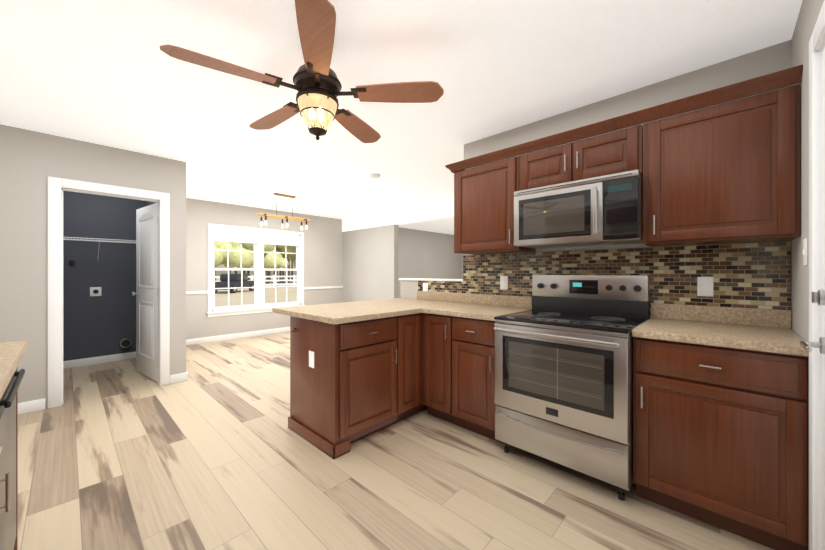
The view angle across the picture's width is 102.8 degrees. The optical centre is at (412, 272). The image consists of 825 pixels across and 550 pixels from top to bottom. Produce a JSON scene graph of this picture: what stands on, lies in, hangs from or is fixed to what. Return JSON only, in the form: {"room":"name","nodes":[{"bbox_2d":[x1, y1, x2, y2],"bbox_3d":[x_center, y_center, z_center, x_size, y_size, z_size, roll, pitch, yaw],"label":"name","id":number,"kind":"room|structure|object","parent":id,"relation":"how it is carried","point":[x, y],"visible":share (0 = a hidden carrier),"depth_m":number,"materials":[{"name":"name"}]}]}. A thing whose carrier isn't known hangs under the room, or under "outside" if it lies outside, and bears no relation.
{"room":"kitchen","nodes":[
{"label":"kitchen","id":0,"kind":"room"},
{"bbox_2d":[0,446,9,511],"bbox_3d":[-0.762,0.772,0.142,1.802,0.875,0.629,0,0,44],"label":"handle","id":1,"kind":"object","parent":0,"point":[6,506],"visible":1,"depth_m":0.94,"materials":[{"name":"silver metal"}]},
{"bbox_2d":[0,340,26,399],"bbox_3d":[-1.007,0.267,0.353,2.449,0.133,0.642,0,0,44],"label":"countertop","id":2,"kind":"structure","parent":1,"relation":"on","point":[11,354],"depth_m":1.13,"materials":[{"name":"stone"}]},
{"bbox_2d":[0,124,185,414],"bbox_3d":[-3.148,-0.010,3.103,0.133,2.440,1.685,0,0,44],"label":"wall","id":3,"kind":"structure","parent":0,"point":[31,161],"depth_m":2.89,"materials":[{"name":"grey paint"}]},
{"bbox_2d":[48,176,169,408],"bbox_3d":[-2.978,0.179,3.283,0.142,2.062,0.884,0,0,44],"label":"door frame","id":4,"kind":"structure","parent":3,"relation":"attached to","point":[57,187],"depth_m":3.02,"materials":[{"name":"white wood"}]},
{"bbox_2d":[131,202,157,381],"bbox_3d":[-3.082,0.220,3.793,0.719,1.965,0.195,0,0,44],"label":"laundry door","id":5,"kind":"structure","parent":3,"relation":"in","point":[146,293],"depth_m":3.78,"materials":[{"name":"white wood"}]},
{"bbox_2d":[63,191,145,360],"bbox_3d":[-4.235,-0.010,4.364,0.120,2.440,1.115,0,0,44],"label":"wall","id":6,"kind":"structure","parent":0,"point":[104,324],"depth_m":4.36,"materials":[{"name":"grey paint"}]},
{"bbox_2d":[90,287,101,295],"bbox_3d":[-4.172,0.255,4.335,0.010,0.120,0.110,0,0,44],"label":"outlet","id":7,"kind":"object","parent":6,"relation":"attached to","point":[95,291],"visible":1,"depth_m":4.33,"materials":[{"name":"white plastic"}]},
{"bbox_2d":[63,352,135,368],"bbox_3d":[-4.187,1.163,4.318,0.013,0.095,1.089,0,0,44],"label":"baseboard","id":8,"kind":"structure","parent":6,"relation":"attached to","point":[96,360],"depth_m":4.35,"materials":[{"name":"white wood"}]},
{"bbox_2d":[63,237,135,257],"bbox_3d":[-4.078,-0.291,4.214,0.294,0.269,1.085,0,0,44],"label":"wire shelf","id":9,"kind":"object","parent":6,"relation":"attached to","point":[96,240],"visible":0.67,"depth_m":4.21,"materials":[{"name":"white metal"}]},
{"bbox_2d":[119,338,131,347],"bbox_3d":[-3.934,0.965,4.509,0.114,0.120,0.120,0,0,44],"label":"duct","id":10,"kind":"object","parent":6,"relation":"attached to","point":[125,342],"visible":1,"depth_m":4.47,"materials":[{"name":"silver metal"}]},
{"bbox_2d":[146,201,156,205],"bbox_3d":[-3.258,-0.010,4.195,1.529,2.440,0.011,0,0,44],"label":"wall","id":11,"kind":"structure","parent":0,"point":[148,203],"depth_m":4.54,"materials":[{"name":"grey paint"}]},
{"bbox_2d":[186,198,459,344],"bbox_3d":[-1.841,-0.010,7.527,0.133,2.440,10.140,0,0,44],"label":"wall","id":12,"kind":"structure","parent":0,"point":[427,254],"depth_m":6.67,"materials":[{"name":"grey paint"}]},
{"bbox_2d":[186,223,342,316],"bbox_3d":[-2.865,-0.034,6.421,0.168,1.617,3.515,0,0,44],"label":"dining window","id":13,"kind":"structure","parent":12,"relation":"in","point":[258,238],"depth_m":6.28,"materials":[{"name":"white"}]},
{"bbox_2d":[343,225,398,301],"bbox_3d":[-0.954,0.135,7.112,1.750,2.150,0.120,0,0,44],"label":"wall","id":14,"kind":"structure","parent":0,"point":[370,263],"depth_m":6.95,"materials":[{"name":"grey paint"}]},
{"bbox_2d":[342,198,453,231],"bbox_3d":[0.847,-1.085,5.400,6.720,0.290,0.160,0,0,44],"label":"header","id":15,"kind":"object","parent":14,"relation":"attached to","point":[438,210],"visible":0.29,"depth_m":6.24,"materials":[{"name":"white paint"}]},
{"bbox_2d":[18,331,773,549],"bbox_3d":[0.633,1.260,5.176,6.960,0.100,10.140,0,0,44],"label":"floor","id":16,"kind":"structure","parent":0,"point":[214,452],"depth_m":1.89,"materials":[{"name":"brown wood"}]},
{"bbox_2d":[0,369,24,549],"bbox_3d":[-1.647,0.774,0.960,0.602,0.872,0.641,0,0,44],"label":"dishwasher","id":17,"kind":"object","parent":16,"relation":"on","point":[8,457],"visible":0.81,"depth_m":1.18,"materials":[{"name":"silver metal"}]},
{"bbox_2d":[14,367,17,549],"bbox_3d":[-1.882,0.772,1.167,0.019,0.875,0.617,0,0,44],"label":"end panel","id":18,"kind":"object","parent":16,"relation":"on","point":[16,545],"visible":0.18,"depth_m":1.38,"materials":[{"name":"brown wood"}]},
{"bbox_2d":[288,315,407,458],"bbox_3d":[-0.509,0.772,2.571,0.636,0.876,0.621,0,0,44],"label":"base cabinet","id":19,"kind":"object","parent":16,"relation":"on","point":[360,380],"depth_m":2.33,"materials":[{"name":"brown wood"}]},
{"bbox_2d":[309,350,313,367],"bbox_3d":[-0.716,0.618,2.333,0.070,0.115,0.008,0,0,44],"label":"outlet","id":20,"kind":"object","parent":19,"relation":"attached to","point":[311,358],"visible":1,"depth_m":2.33,"materials":[{"name":"white plastic"}]},
{"bbox_2d":[272,291,531,324],"bbox_3d":[-0.079,0.267,2.701,1.596,0.133,1.462,0,0,44],"label":"countertop","id":21,"kind":"structure","parent":19,"relation":"on","point":[480,306],"depth_m":2.69,"materials":[{"name":"stone"}]},
{"bbox_2d":[408,313,423,416],"bbox_3d":[-0.269,0.772,2.815,0.624,0.876,0.325,0,0,44],"label":"base cabinet","id":22,"kind":"object","parent":16,"relation":"on","point":[415,406],"depth_m":2.68,"materials":[{"name":"brown wood"}]},
{"bbox_2d":[422,313,504,443],"bbox_3d":[0.523,0.772,2.702,0.724,0.875,0.631,0,0,44],"label":"base cabinet","id":23,"kind":"object","parent":16,"relation":"on","point":[458,371],"visible":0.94,"depth_m":2.48,"materials":[{"name":"brown wood"}]},
{"bbox_2d":[494,275,649,500],"bbox_3d":[1.026,0.615,2.147,0.760,1.190,0.725,0,0,44],"label":"range","id":24,"kind":"object","parent":16,"relation":"on","point":[564,371],"visible":0.98,"depth_m":1.94,"materials":[{"name":"silver metal"}]},
{"bbox_2d":[633,337,808,549],"bbox_3d":[1.562,0.772,1.716,0.602,0.875,0.631,0,0,44],"label":"base cabinet","id":25,"kind":"object","parent":16,"relation":"on","point":[720,437],"visible":1,"depth_m":1.48,"materials":[{"name":"brown wood"}]},
{"bbox_2d":[632,303,808,356],"bbox_3d":[1.564,0.267,1.718,0.601,0.133,0.624,0,0,44],"label":"countertop","id":26,"kind":"structure","parent":25,"relation":"on","point":[765,330],"depth_m":1.73,"materials":[{"name":"stone"}]},
{"bbox_2d":[0,0,802,234],"bbox_3d":[0.633,-1.280,5.176,6.960,0.100,10.140,0,0,44],"label":"ceiling","id":27,"kind":"structure","parent":0,"point":[109,73],"depth_m":2.03,"materials":[{"name":"white paint"}]},
{"bbox_2d":[257,193,309,230],"bbox_3d":[-2.027,-0.959,5.221,0.214,0.540,0.840,0,0,44],"label":"chandelier","id":28,"kind":"object","parent":27,"relation":"hanging from","point":[266,215],"visible":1,"depth_m":5.17,"materials":[{"name":"brown wood"}]},
{"bbox_2d":[160,0,443,142],"bbox_3d":[-0.546,-0.964,1.762,1.241,0.530,1.269,0,0,44],"label":"ceiling fan","id":29,"kind":"object","parent":27,"relation":"hanging from","point":[317,85],"visible":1,"depth_m":1.66,"materials":[{"name":"brown wood"}]},
{"bbox_2d":[370,173,379,178],"bbox_3d":[-0.472,-1.212,4.157,0.136,0.035,0.136,0,0,44],"label":"smoke detector","id":30,"kind":"object","parent":27,"relation":"attached to","point":[374,175],"visible":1,"depth_m":4.11,"materials":[{"name":"white plastic"}]},
{"bbox_2d":[460,254,463,278],"bbox_3d":[4.085,-0.010,8.807,6.720,2.440,0.120,0,0,44],"label":"wall","id":31,"kind":"structure","parent":0,"point":[461,266],"depth_m":11.04,"materials":[{"name":"grey paint"}]},
{"bbox_2d":[401,39,791,328],"bbox_3d":[0.974,-0.010,2.797,2.950,2.440,0.120,0,0,44],"label":"wall","id":32,"kind":"structure","parent":0,"point":[763,61],"depth_m":2.20,"materials":[{"name":"grey paint"}]},
{"bbox_2d":[423,283,427,290],"bbox_3d":[0.137,0.175,3.491,0.072,0.116,0.007,0,0,44],"label":"outlet","id":33,"kind":"object","parent":32,"relation":"attached to","point":[425,286],"visible":0.75,"depth_m":3.49,"materials":[{"name":"white plastic"}]},
{"bbox_2d":[399,278,462,281],"bbox_3d":[0.214,0.080,3.522,0.890,0.021,0.152,0,0,44],"label":"trim","id":34,"kind":"structure","parent":32,"relation":"on","point":[428,279],"depth_m":3.46,"materials":[{"name":"white"}]},
{"bbox_2d":[454,156,535,254],"bbox_3d":[0.666,-0.518,2.760,0.596,0.704,0.354,0,0,44],"label":"upper cabinet","id":35,"kind":"object","parent":32,"relation":"attached to","point":[483,209],"visible":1,"depth_m":2.63,"materials":[{"name":"brown wood"}]},
{"bbox_2d":[519,125,642,190],"bbox_3d":[1.161,-0.730,2.289,0.760,0.280,0.354,0,0,44],"label":"upper cabinet","id":36,"kind":"object","parent":32,"relation":"attached to","point":[618,151],"visible":0.81,"depth_m":2.13,"materials":[{"name":"brown wood"}]},
{"bbox_2d":[514,170,642,248],"bbox_3d":[1.127,-0.388,2.253,0.756,0.395,0.449,0,0,44],"label":"microwave","id":37,"kind":"object","parent":36,"relation":"attached to","point":[604,210],"visible":0.98,"depth_m":2.08,"materials":[{"name":"silver metal"}]},
{"bbox_2d":[445,64,802,172],"bbox_3d":[1.141,-0.902,2.304,2.024,0.062,0.359,0,0,44],"label":"crown molding","id":38,"kind":"structure","parent":36,"relation":"attached to","point":[767,83],"depth_m":1.87,"materials":[{"name":"brown wood"}]},
{"bbox_2d":[418,241,790,316],"bbox_3d":[1.029,0.065,2.654,2.668,0.458,0.008,0,0,44],"label":"tile backsplash","id":39,"kind":"structure","parent":32,"relation":"attached to","point":[752,275],"depth_m":2.08,"materials":[{"name":"tile"}]},
{"bbox_2d":[500,276,507,288],"bbox_3d":[0.796,0.090,2.865,0.072,0.116,0.007,0,0,44],"label":"electrical outlet","id":40,"kind":"object","parent":39,"relation":"attached to","point":[503,282],"visible":1,"depth_m":2.86,"materials":[{"name":"white plastic"}]},
{"bbox_2d":[697,277,712,296],"bbox_3d":[1.746,0.085,1.962,0.072,0.116,0.007,0,0,44],"label":"electrical outlet","id":41,"kind":"object","parent":39,"relation":"attached to","point":[704,286],"visible":1,"depth_m":1.96,"materials":[{"name":"white plastic"}]},
{"bbox_2d":[643,84,799,246],"bbox_3d":[1.658,-0.518,1.817,0.602,0.704,0.354,0,0,44],"label":"upper cabinet","id":42,"kind":"object","parent":32,"relation":"attached to","point":[727,173],"visible":1,"depth_m":1.68,"materials":[{"name":"brown wood"}]},
{"bbox_2d":[792,0,823,549],"bbox_3d":[3.113,-0.010,2.820,0.120,2.440,10.140,0,0,44],"label":"wall","id":43,"kind":"structure","parent":0,"point":[808,15],"depth_m":1.47,"materials":[{"name":"grey paint"}]},
{"bbox_2d":[803,238,807,264],"bbox_3d":[1.694,-0.087,1.422,0.010,0.115,0.070,0,0,44],"label":"light switch","id":44,"kind":"object","parent":43,"relation":"attached to","point":[805,251],"visible":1,"depth_m":1.40,"materials":[{"name":"white plastic"}]},
{"bbox_2d":[800,45,824,549],"bbox_3d":[1.221,0.192,0.920,0.104,2.020,0.820,0,0,44],"label":"entry door","id":45,"kind":"structure","parent":43,"relation":"in","point":[818,297],"depth_m":1.20,"materials":[{"name":"white wood"}]},
{"bbox_2d":[809,0,824,549],"bbox_3d":[1.262,0.154,0.881,0.142,2.112,0.994,0,0,44],"label":"door frame","id":46,"kind":"structure","parent":43,"relation":"attached to","point":[816,42],"depth_m":1.23,"materials":[{"name":"white"}]},
{"label":"outside","id":47,"kind":"structure","parent":0,"visible":0},
{"bbox_2d":[215,277,296,306],"bbox_3d":[-45.191,1.860,74.174,154.525,0.200,200.000,0,0,44],"label":"ground","id":48,"kind":"structure","parent":47,"point":[246,301],"depth_m":24.93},
{"bbox_2d":[214,241,244,280],"bbox_3d":[-23.330,-3.868,39.626,6.534,11.257,7.570,0,0,44],"label":"tree","id":49,"kind":"object","parent":48,"relation":"on","point":[222,254],"depth_m":38.56,"materials":[{"name":"green plant"}]},
{"bbox_2d":[215,274,253,292],"bbox_3d":[-15.866,0.941,29.201,1.904,1.638,4.692,0,0,2],"label":"truck","id":50,"kind":"object","parent":48,"relation":"on","point":[235,283],"depth_m":28.38,"materials":[{"name":"black paint"}]},
{"bbox_2d":[223,243,272,273],"bbox_3d":[-20.853,-2.787,42.701,5.428,9.094,7.458,0,0,44],"label":"tree","id":51,"kind":"object","parent":48,"relation":"on","point":[246,262],"depth_m":39.99,"materials":[{"name":"green plant"}]},
{"bbox_2d":[215,275,296,287],"bbox_3d":[-15.468,1.035,37.603,0.140,1.450,20.070,0,0,44],"label":"fence","id":52,"kind":"object","parent":48,"relation":"on","point":[293,283],"depth_m":37.52,"materials":[{"name":"white"}]},
{"bbox_2d":[264,245,288,283],"bbox_3d":[-19.715,-2.713,45.181,4.420,8.947,4.880,0,0,44],"label":"tree","id":53,"kind":"object","parent":48,"relation":"on","point":[269,257],"depth_m":43.89,"materials":[{"name":"green plant"}]},
{"bbox_2d":[265,245,295,283],"bbox_3d":[-18.993,-2.725,47.007,5.487,8.969,5.146,0,0,44],"label":"tree","id":54,"kind":"object","parent":48,"relation":"on","point":[288,250],"depth_m":46.89,"materials":[{"name":"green plant"}]},
{"bbox_2d":[282,254,295,282],"bbox_3d":[-20.876,-3.345,54.080,4.211,10.211,4.399,0,0,44],"label":"tree","id":55,"kind":"object","parent":48,"relation":"on","point":[293,256],"depth_m":53.84,"materials":[{"name":"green plant"}]},
{"bbox_2d":[288,259,289,281],"bbox_3d":[-23.408,-4.520,62.517,5.312,12.560,5.755,0,0,44],"label":"tree","id":56,"kind":"object","parent":48,"relation":"on","point":[289,271],"depth_m":62.33,"materials":[{"name":"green plant"}]}
]}

